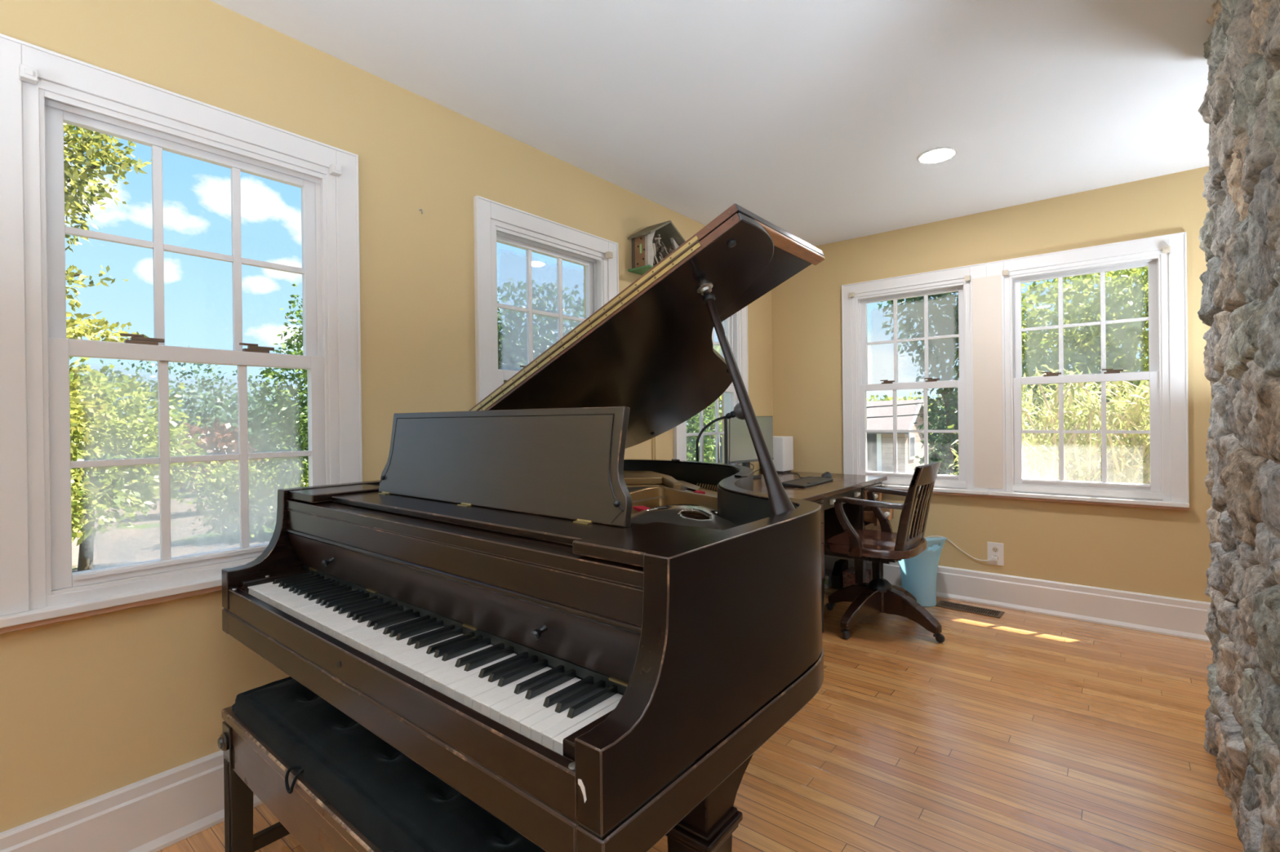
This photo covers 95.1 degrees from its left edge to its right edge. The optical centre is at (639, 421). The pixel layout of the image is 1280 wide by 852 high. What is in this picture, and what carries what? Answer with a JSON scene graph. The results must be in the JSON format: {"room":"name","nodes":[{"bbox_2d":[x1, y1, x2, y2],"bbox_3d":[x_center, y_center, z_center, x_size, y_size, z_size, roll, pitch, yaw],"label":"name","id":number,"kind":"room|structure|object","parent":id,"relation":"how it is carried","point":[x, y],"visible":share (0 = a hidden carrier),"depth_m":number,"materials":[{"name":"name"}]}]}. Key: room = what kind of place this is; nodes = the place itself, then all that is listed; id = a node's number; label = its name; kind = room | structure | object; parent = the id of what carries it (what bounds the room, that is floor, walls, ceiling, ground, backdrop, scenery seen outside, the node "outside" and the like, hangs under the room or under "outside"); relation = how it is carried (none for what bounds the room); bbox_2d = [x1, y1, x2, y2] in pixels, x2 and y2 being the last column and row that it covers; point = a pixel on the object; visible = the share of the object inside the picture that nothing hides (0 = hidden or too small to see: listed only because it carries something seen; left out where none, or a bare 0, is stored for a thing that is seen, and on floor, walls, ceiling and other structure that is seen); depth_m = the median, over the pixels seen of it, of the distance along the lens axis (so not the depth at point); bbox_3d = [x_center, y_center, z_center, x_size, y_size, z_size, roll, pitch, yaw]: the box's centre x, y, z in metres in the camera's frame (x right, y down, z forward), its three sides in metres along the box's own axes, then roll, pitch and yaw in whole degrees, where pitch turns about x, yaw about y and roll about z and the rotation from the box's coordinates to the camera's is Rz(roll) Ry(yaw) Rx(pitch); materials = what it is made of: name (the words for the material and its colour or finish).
{"room":"music room","nodes":[
{"label":"music room","id":0,"kind":"room"},
{"bbox_2d":[0,0,773,833],"bbox_3d":[-1.290,-0.035,1.834,0.140,2.440,7.480,-1,0,39],"label":"wall","id":1,"kind":"structure","parent":0,"point":[94,706],"depth_m":1.86,"materials":[{"name":"yellow paint"}]},
{"bbox_2d":[0,750,262,851],"bbox_3d":[-1.216,1.085,1.774,0.034,0.198,7.180,-1,0,39],"label":"baseboard","id":2,"kind":"structure","parent":1,"relation":"attached to","point":[155,813],"depth_m":1.59,"materials":[{"name":"white paint"}]},
{"bbox_2d":[0,33,362,634],"bbox_3d":[-1.310,-0.215,1.755,0.172,1.433,0.889,-1,0,39],"label":"window","id":3,"kind":"structure","parent":1,"relation":"in","point":[173,534],"depth_m":1.63,"materials":[{"name":"white paint"}]},
{"bbox_2d":[473,195,618,404],"bbox_3d":[-0.435,-0.228,2.821,0.172,1.433,0.889,-1,0,39],"label":"window","id":4,"kind":"structure","parent":1,"relation":"in","point":[541,315],"depth_m":2.73,"materials":[{"name":"white paint"}]},
{"bbox_2d":[651,435,659,459],"bbox_3d":[0.097,0.430,3.392,0.022,1.090,0.056,-1,0,39],"label":"trim","id":5,"kind":"structure","parent":1,"relation":"attached to","point":[655,441],"depth_m":3.38,"materials":[{"name":"yellow paint"}]},
{"bbox_2d":[626,220,685,275],"bbox_3d":[0.109,-0.970,3.309,0.164,0.293,0.365,-1,0,39],"label":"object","id":6,"kind":"object","parent":1,"relation":"attached to","point":[651,245],"visible":0.56,"depth_m":3.24,"materials":[{"name":"brown"}]},
{"bbox_2d":[673,305,748,466],"bbox_3d":[0.452,-0.241,3.904,0.172,1.433,0.889,-1,0,39],"label":"window","id":7,"kind":"structure","parent":1,"relation":"in","point":[735,326],"depth_m":4.14,"materials":[{"name":"white paint"}]},
{"bbox_2d":[157,586,1243,851],"bbox_3d":[0.712,1.226,0.207,5.280,0.120,7.480,-1,0,39],"label":"floor","id":8,"kind":"structure","parent":0,"point":[1016,731],"depth_m":2.05,"materials":[{"name":"brown wood"}]},
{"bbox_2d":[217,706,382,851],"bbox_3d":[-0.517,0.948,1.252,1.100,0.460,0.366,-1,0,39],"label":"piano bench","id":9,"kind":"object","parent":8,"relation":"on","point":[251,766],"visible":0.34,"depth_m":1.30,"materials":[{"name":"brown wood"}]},
{"bbox_2d":[231,676,546,851],"bbox_3d":[-0.526,0.706,1.242,1.078,0.074,0.340,-1,0,39],"label":"bench cushion","id":10,"kind":"object","parent":9,"relation":"on","point":[395,802],"visible":0.38,"depth_m":1.11,"materials":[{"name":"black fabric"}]},
{"bbox_2d":[221,203,825,851],"bbox_3d":[-0.064,0.356,1.853,1.490,1.626,1.760,-1,0,39],"label":"grand piano","id":11,"kind":"object","parent":8,"relation":"on","point":[596,649],"visible":0.99,"depth_m":1.14,"materials":[{"name":"brown wood"}]},
{"bbox_2d":[288,484,379,502],"bbox_3d":[-0.885,0.212,1.730,0.162,0.022,0.221,-1,0,39],"label":"shelf","id":12,"kind":"object","parent":11,"relation":"on","point":[326,494],"depth_m":1.68,"materials":[{"name":"brown wood"}]},
{"bbox_2d":[331,491,643,545],"bbox_3d":[-0.416,0.213,1.377,1.003,0.015,0.173,-1,0,39],"label":"shelf","id":13,"kind":"object","parent":11,"relation":"attached to","point":[547,527],"depth_m":1.26,"materials":[{"name":"brown wood"}]},
{"bbox_2d":[572,521,722,567],"bbox_3d":[0.020,0.204,0.988,0.158,0.022,0.221,-1,0,39],"label":"shelf","id":14,"kind":"object","parent":11,"relation":"on","point":[628,547],"depth_m":0.94,"materials":[{"name":"brown wood"}]},
{"bbox_2d":[697,283,712,295],"bbox_3d":[0.162,-0.329,1.465,0.039,0.026,0.042,-1,0,39],"label":"socket","id":15,"kind":"object","parent":11,"relation":"attached to","point":[703,289],"depth_m":1.45,"materials":[{"name":"silver metal"}]},
{"bbox_2d":[753,471,893,633],"bbox_3d":[0.953,0.769,3.628,0.841,0.770,1.445,-1,0,39],"label":"writing desk","id":16,"kind":"object","parent":8,"relation":"on","point":[851,486],"visible":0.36,"depth_m":3.69,"materials":[{"name":"brown wood"}]},
{"bbox_2d":[695,402,744,463],"bbox_3d":[0.446,0.133,3.292,0.398,0.514,0.151,-1,0,1],"label":"desk lamp","id":17,"kind":"object","parent":16,"relation":"on","point":[737,412],"visible":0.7,"depth_m":3.29,"materials":[{"name":"black metal"}]},
{"bbox_2d":[725,410,735,419],"bbox_3d":[0.516,-0.034,3.315,0.061,0.049,0.037,-1,0,3],"label":"socket","id":18,"kind":"object","parent":17,"relation":"attached to","point":[732,414],"depth_m":3.30,"materials":[{"name":"black metal"}]},
{"bbox_2d":[724,416,773,479],"bbox_3d":[0.678,0.178,3.911,0.215,0.416,0.512,-1,0,39],"label":"computer monitor","id":19,"kind":"object","parent":16,"relation":"on","point":[742,450],"visible":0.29,"depth_m":3.80,"materials":[{"name":"black plastic"}]},
{"bbox_2d":[772,435,793,473],"bbox_3d":[1.022,0.248,4.354,0.175,0.264,0.175,-1,0,39],"label":"speaker","id":20,"kind":"object","parent":16,"relation":"on","point":[783,446],"visible":0.53,"depth_m":4.27,"materials":[{"name":"white plastic"}]},
{"bbox_2d":[781,475,833,488],"bbox_3d":[1.025,0.373,3.587,0.156,0.023,0.470,-1,0,38],"label":"keyboard","id":21,"kind":"object","parent":16,"relation":"on","point":[810,481],"visible":0.98,"depth_m":3.53,"materials":[{"name":"black plastic"}]},
{"bbox_2d":[821,471,831,478],"bbox_3d":[1.243,0.360,3.900,0.062,0.039,0.112,-1,0,39],"label":"computer mouse","id":22,"kind":"object","parent":16,"relation":"on","point":[827,475],"visible":0.97,"depth_m":3.87,"materials":[{"name":"black plastic"}]},
{"bbox_2d":[824,582,831,588],"bbox_3d":[1.237,1.136,4.160,0.260,0.026,0.180,-1,0,39],"label":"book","id":23,"kind":"object","parent":8,"relation":"on","point":[826,586],"visible":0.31,"depth_m":4.03,"materials":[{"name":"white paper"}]},
{"bbox_2d":[824,576,831,584],"bbox_3d":[1.236,1.103,4.160,0.260,0.040,0.180,-1,0,36],"label":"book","id":24,"kind":"object","parent":23,"relation":"on","point":[828,581],"visible":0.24,"depth_m":4.03,"materials":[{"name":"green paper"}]},
{"bbox_2d":[824,568,832,578],"bbox_3d":[1.236,1.075,4.160,0.260,0.016,0.180,-1,0,34],"label":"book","id":25,"kind":"object","parent":24,"relation":"on","point":[828,573],"visible":0.32,"depth_m":4.09,"materials":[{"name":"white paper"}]},
{"bbox_2d":[831,559,848,590],"bbox_3d":[1.387,1.063,4.056,0.055,0.170,0.170,-1,0,39],"label":"file holder","id":26,"kind":"object","parent":8,"relation":"on","point":[840,566],"visible":0.76,"depth_m":4.02,"materials":[{"name":"black plastic"}]},
{"bbox_2d":[842,567,871,587],"bbox_3d":[1.477,1.085,3.988,0.136,0.125,0.166,-1,0,39],"label":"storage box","id":27,"kind":"object","parent":8,"relation":"on","point":[848,575],"visible":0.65,"depth_m":3.95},
{"bbox_2d":[826,461,945,643],"bbox_3d":[1.374,0.687,3.293,0.622,0.926,0.628,-1,0,16],"label":"swivel armchair","id":28,"kind":"object","parent":8,"relation":"on","point":[886,546],"visible":1,"depth_m":3.15,"materials":[{"name":"brown wood"}]},
{"bbox_2d":[898,537,946,606],"bbox_3d":[1.751,0.928,3.678,0.321,0.426,0.273,-1,0,36],"label":"basket","id":29,"kind":"object","parent":8,"relation":"on","point":[919,572],"visible":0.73,"depth_m":3.60,"materials":[{"name":"blue plastic"}]},
{"bbox_2d":[934,600,1004,618],"bbox_3d":[1.994,1.139,3.546,0.350,0.006,0.132,-1,0,42],"label":"floor vent","id":30,"kind":"object","parent":8,"relation":"in","point":[975,610],"visible":1,"depth_m":3.54,"materials":[{"name":"brown metal"}]},
{"bbox_2d":[209,0,1217,246],"bbox_3d":[0.682,-1.333,0.200,5.280,0.120,7.480,-1,0,39],"label":"ceiling","id":31,"kind":"structure","parent":0,"point":[815,118],"depth_m":2.25,"materials":[{"name":"paint"}]},
{"bbox_2d":[916,146,957,163],"bbox_3d":[1.440,-1.286,2.838,0.176,0.007,0.176,-1,0,39],"label":"recessed light","id":32,"kind":"object","parent":31,"relation":"in","point":[940,154],"visible":1,"depth_m":2.82,"materials":[{"name":"white paint"}]},
{"bbox_2d":[771,165,1212,602],"bbox_3d":[3.018,-0.088,3.034,5.000,2.440,0.160,-1,0,39],"label":"wall","id":33,"kind":"structure","parent":0,"point":[1165,553],"depth_m":3.49,"materials":[{"name":"yellow paint"}]},
{"bbox_2d":[841,262,988,497],"bbox_3d":[1.834,-0.250,3.943,0.901,1.449,0.172,-1,0,39],"label":"window","id":34,"kind":"structure","parent":33,"relation":"in","point":[970,282],"depth_m":3.87,"materials":[{"name":"white paint"}]},
{"bbox_2d":[987,542,1004,565],"bbox_3d":[2.194,0.821,3.611,0.086,0.138,0.008,-1,0,39],"label":"wall outlet","id":35,"kind":"object","parent":33,"relation":"attached to","point":[994,549],"visible":1,"depth_m":3.61,"materials":[{"name":"white plastic"}]},
{"bbox_2d":[925,536,997,561],"bbox_3d":[1.990,0.941,3.758,0.522,0.384,0.037,-1,0,39],"label":"power cord","id":36,"kind":"object","parent":35,"relation":"attached to","point":[993,558],"visible":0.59,"depth_m":3.69,"materials":[{"name":"white plastic"}]},
{"bbox_2d":[991,546,998,552],"bbox_3d":[2.192,0.795,3.609,0.034,0.034,0.002,-1,0,39],"label":"socket","id":37,"kind":"object","parent":35,"relation":"attached to","point":[994,549],"depth_m":3.61,"materials":[{"name":"white plastic"}]},
{"bbox_2d":[824,555,1211,642],"bbox_3d":[2.982,1.034,2.951,4.966,0.198,0.034,-1,0,39],"label":"baseboard","id":38,"kind":"structure","parent":33,"relation":"attached to","point":[1186,619],"depth_m":3.36,"materials":[{"name":"white paint"}]},
{"bbox_2d":[986,231,1189,511],"bbox_3d":[2.532,-0.256,3.371,0.905,1.449,0.172,-1,0,39],"label":"window","id":39,"kind":"structure","parent":33,"relation":"in","point":[1165,256],"depth_m":3.29,"materials":[{"name":"white paint"}]},
{"bbox_2d":[1197,0,1279,851],"bbox_3d":[1.791,-0.069,1.186,0.854,2.440,1.807,-1,0,39],"label":"wall","id":40,"kind":"structure","parent":0,"point":[1239,237],"depth_m":1.43,"materials":[{"name":"grey stone"}]},
{"label":"outside","id":41,"kind":"structure","parent":0,"visible":0},
{"bbox_2d":[71,441,1086,572],"bbox_3d":[0.526,2.705,1.541,182.000,1.840,182.000,-1,0,39],"label":"ground","id":42,"kind":"structure","parent":41,"point":[75,550],"depth_m":10.05,"materials":[{"name":"grey concrete"}]},
{"bbox_2d":[63,123,151,539],"bbox_3d":[-5.972,-0.622,4.689,3.013,5.442,2.190,-1,0,7],"label":"shade tree","id":43,"kind":"object","parent":42,"relation":"on","point":[85,143],"visible":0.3,"depth_m":5.14,"materials":[{"name":"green plant"}]},
{"bbox_2d":[72,377,142,431],"bbox_3d":[-22.612,0.641,21.168,5.333,5.343,6.536,-1,0,25],"label":"tree","id":44,"kind":"object","parent":42,"relation":"on","point":[73,378],"visible":0.02,"depth_m":23.22,"materials":[{"name":"green plant"}]},
{"bbox_2d":[73,364,193,454],"bbox_3d":[-26.279,0.446,28.827,6.456,6.436,6.939,-1,0,39],"label":"tree","id":45,"kind":"object","parent":42,"relation":"on","point":[109,371],"visible":0.02,"depth_m":29.40,"materials":[{"name":"green plant"}]},
{"bbox_2d":[69,356,203,571],"bbox_3d":[-7.068,0.561,7.585,2.372,3.244,3.110,-1,0,19],"label":"tree","id":46,"kind":"object","parent":42,"relation":"on","point":[146,435],"visible":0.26,"depth_m":7.53,"materials":[{"name":"green plant"}]},
{"bbox_2d":[80,346,237,448],"bbox_3d":[-29.488,-0.357,36.559,9.019,8.794,9.100,-1,0,39],"label":"tree","id":47,"kind":"object","parent":42,"relation":"on","point":[170,367],"visible":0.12,"depth_m":36.72,"materials":[{"name":"green plant"}]},
{"bbox_2d":[144,417,264,464],"bbox_3d":[-11.871,1.261,16.139,2.557,2.761,3.066,-1,0,39],"label":"shrub","id":48,"kind":"object","parent":42,"relation":"on","point":[221,445],"visible":0.16,"depth_m":15.93,"materials":[{"name":"green plant"}]},
{"bbox_2d":[168,376,301,449],"bbox_3d":[-19.958,0.593,28.758,5.371,5.616,6.765,-1,0,39],"label":"tree","id":49,"kind":"object","parent":42,"relation":"on","point":[193,415],"visible":0.26,"depth_m":27.70,"materials":[{"name":"green plant"}]},
{"bbox_2d":[190,386,307,463],"bbox_3d":[-15.771,0.793,25.459,4.919,4.681,6.096,-1,0,39],"label":"tree","id":50,"kind":"object","parent":42,"relation":"on","point":[226,420],"visible":0.18,"depth_m":24.36,"materials":[{"name":"green plant"}]},
{"bbox_2d":[248,282,308,487],"bbox_3d":[-4.894,-0.034,8.653,1.651,4.296,1.839,-1,0,39],"label":"tree","id":51,"kind":"object","parent":42,"relation":"on","point":[295,423],"visible":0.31,"depth_m":8.37,"materials":[{"name":"green plant"}]},
{"bbox_2d":[248,459,308,487],"bbox_3d":[-6.820,1.492,11.080,2.383,1.606,2.298,-1,0,-6],"label":"hedge","id":52,"kind":"object","parent":42,"relation":"on","point":[306,484],"visible":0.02,"depth_m":10.72,"materials":[{"name":"green plant"}]},
{"bbox_2d":[497,283,584,382],"bbox_3d":[-1.873,-0.272,10.866,3.030,4.753,3.070,-1,0,31],"label":"tree","id":53,"kind":"object","parent":42,"relation":"on","point":[501,336],"visible":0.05,"depth_m":10.24,"materials":[{"name":"green plant"}]},
{"bbox_2d":[686,395,722,462],"bbox_3d":[0.281,0.539,6.432,1.362,2.679,1.657,-1,0,39],"label":"leafy shrub","id":54,"kind":"object","parent":42,"relation":"on","point":[691,454],"visible":0.12,"depth_m":6.29,"materials":[{"name":"green plant"}]},
{"bbox_2d":[698,422,714,462],"bbox_3d":[0.922,0.956,8.150,0.479,1.965,0.478,-1,0,39],"label":"columnar conifer","id":55,"kind":"object","parent":42,"relation":"on","point":[710,458],"visible":0.03,"depth_m":8.10,"materials":[{"name":"green plant"}]},
{"bbox_2d":[693,395,721,462],"bbox_3d":[1.618,0.105,12.878,3.177,4.078,2.783,-1,0,24],"label":"tree","id":56,"kind":"object","parent":42,"relation":"on","point":[712,437],"visible":0.02,"depth_m":12.80,"materials":[{"name":"green plant"}]},
{"bbox_2d":[706,399,930,473],"bbox_3d":[9.828,1.250,33.083,11.400,4.640,4.700,-1,0,39],"label":"neighbor house","id":57,"kind":"structure","parent":42,"relation":"on","point":[879,445],"depth_m":28.96,"materials":[{"name":"white paint"}]},
{"bbox_2d":[866,395,891,401],"bbox_3d":[16.711,0.649,47.228,9.225,5.864,8.568,-1,0,39],"label":"tree","id":58,"kind":"object","parent":42,"relation":"on","point":[886,397],"visible":0.02,"depth_m":45.39,"materials":[{"name":"green plant"}]},
{"bbox_2d":[866,394,936,449],"bbox_3d":[24.146,0.584,57.321,11.263,6.867,9.791,-1,0,39],"label":"tree","id":59,"kind":"object","parent":42,"relation":"on","point":[904,397],"visible":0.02,"depth_m":55.19,"materials":[{"name":"green plant"}]},
{"bbox_2d":[883,391,946,448],"bbox_3d":[32.882,0.502,66.172,11.830,7.883,11.381,-1,0,39],"label":"tree","id":60,"kind":"object","parent":42,"relation":"on","point":[938,396],"visible":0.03,"depth_m":66.11,"materials":[{"name":"green plant"}]},
{"bbox_2d":[909,393,958,475],"bbox_3d":[9.086,0.689,16.617,2.262,3.774,4.165,-1,0,6],"label":"tree","id":61,"kind":"object","parent":42,"relation":"on","point":[935,457],"visible":0.08,"depth_m":16.69,"materials":[{"name":"green plant"}]},
{"bbox_2d":[876,291,1050,475],"bbox_3d":[6.020,-0.846,11.004,2.964,5.832,2.484,-1,0,43],"label":"tree","id":62,"kind":"object","parent":42,"relation":"on","point":[940,322],"visible":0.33,"depth_m":10.95,"materials":[{"name":"green plant"}]},
{"bbox_2d":[947,266,1149,454],"bbox_3d":[6.383,-0.305,8.366,3.592,4.588,3.550,-1,0,39],"label":"tree","id":63,"kind":"object","parent":42,"relation":"on","point":[1087,347],"visible":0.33,"depth_m":7.83,"materials":[{"name":"green plant"}]},
{"bbox_2d":[947,362,1150,484],"bbox_3d":[4.069,0.624,4.740,2.537,2.235,2.250,-1,0,42],"label":"shrub","id":64,"kind":"object","parent":42,"relation":"on","point":[1128,455],"visible":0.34,"depth_m":4.47,"materials":[{"name":"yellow plant"}]},
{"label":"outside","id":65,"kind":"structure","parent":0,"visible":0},
{"bbox_2d":[866,413,942,417],"bbox_3d":[6.230,-0.174,13.821,4.813,0.299,0.024,-1,0,28],"label":"wire","id":66,"kind":"object","parent":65,"point":[931,413],"visible":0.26,"depth_m":13.84,"materials":[{"name":"black plastic"}]},
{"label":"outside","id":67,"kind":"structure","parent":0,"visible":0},
{"bbox_2d":[866,400,953,408],"bbox_3d":[6.227,-0.433,13.820,4.814,0.352,0.024,-1,0,28],"label":"wire","id":68,"kind":"object","parent":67,"point":[949,400],"visible":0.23,"depth_m":13.86,"materials":[{"name":"black plastic"}]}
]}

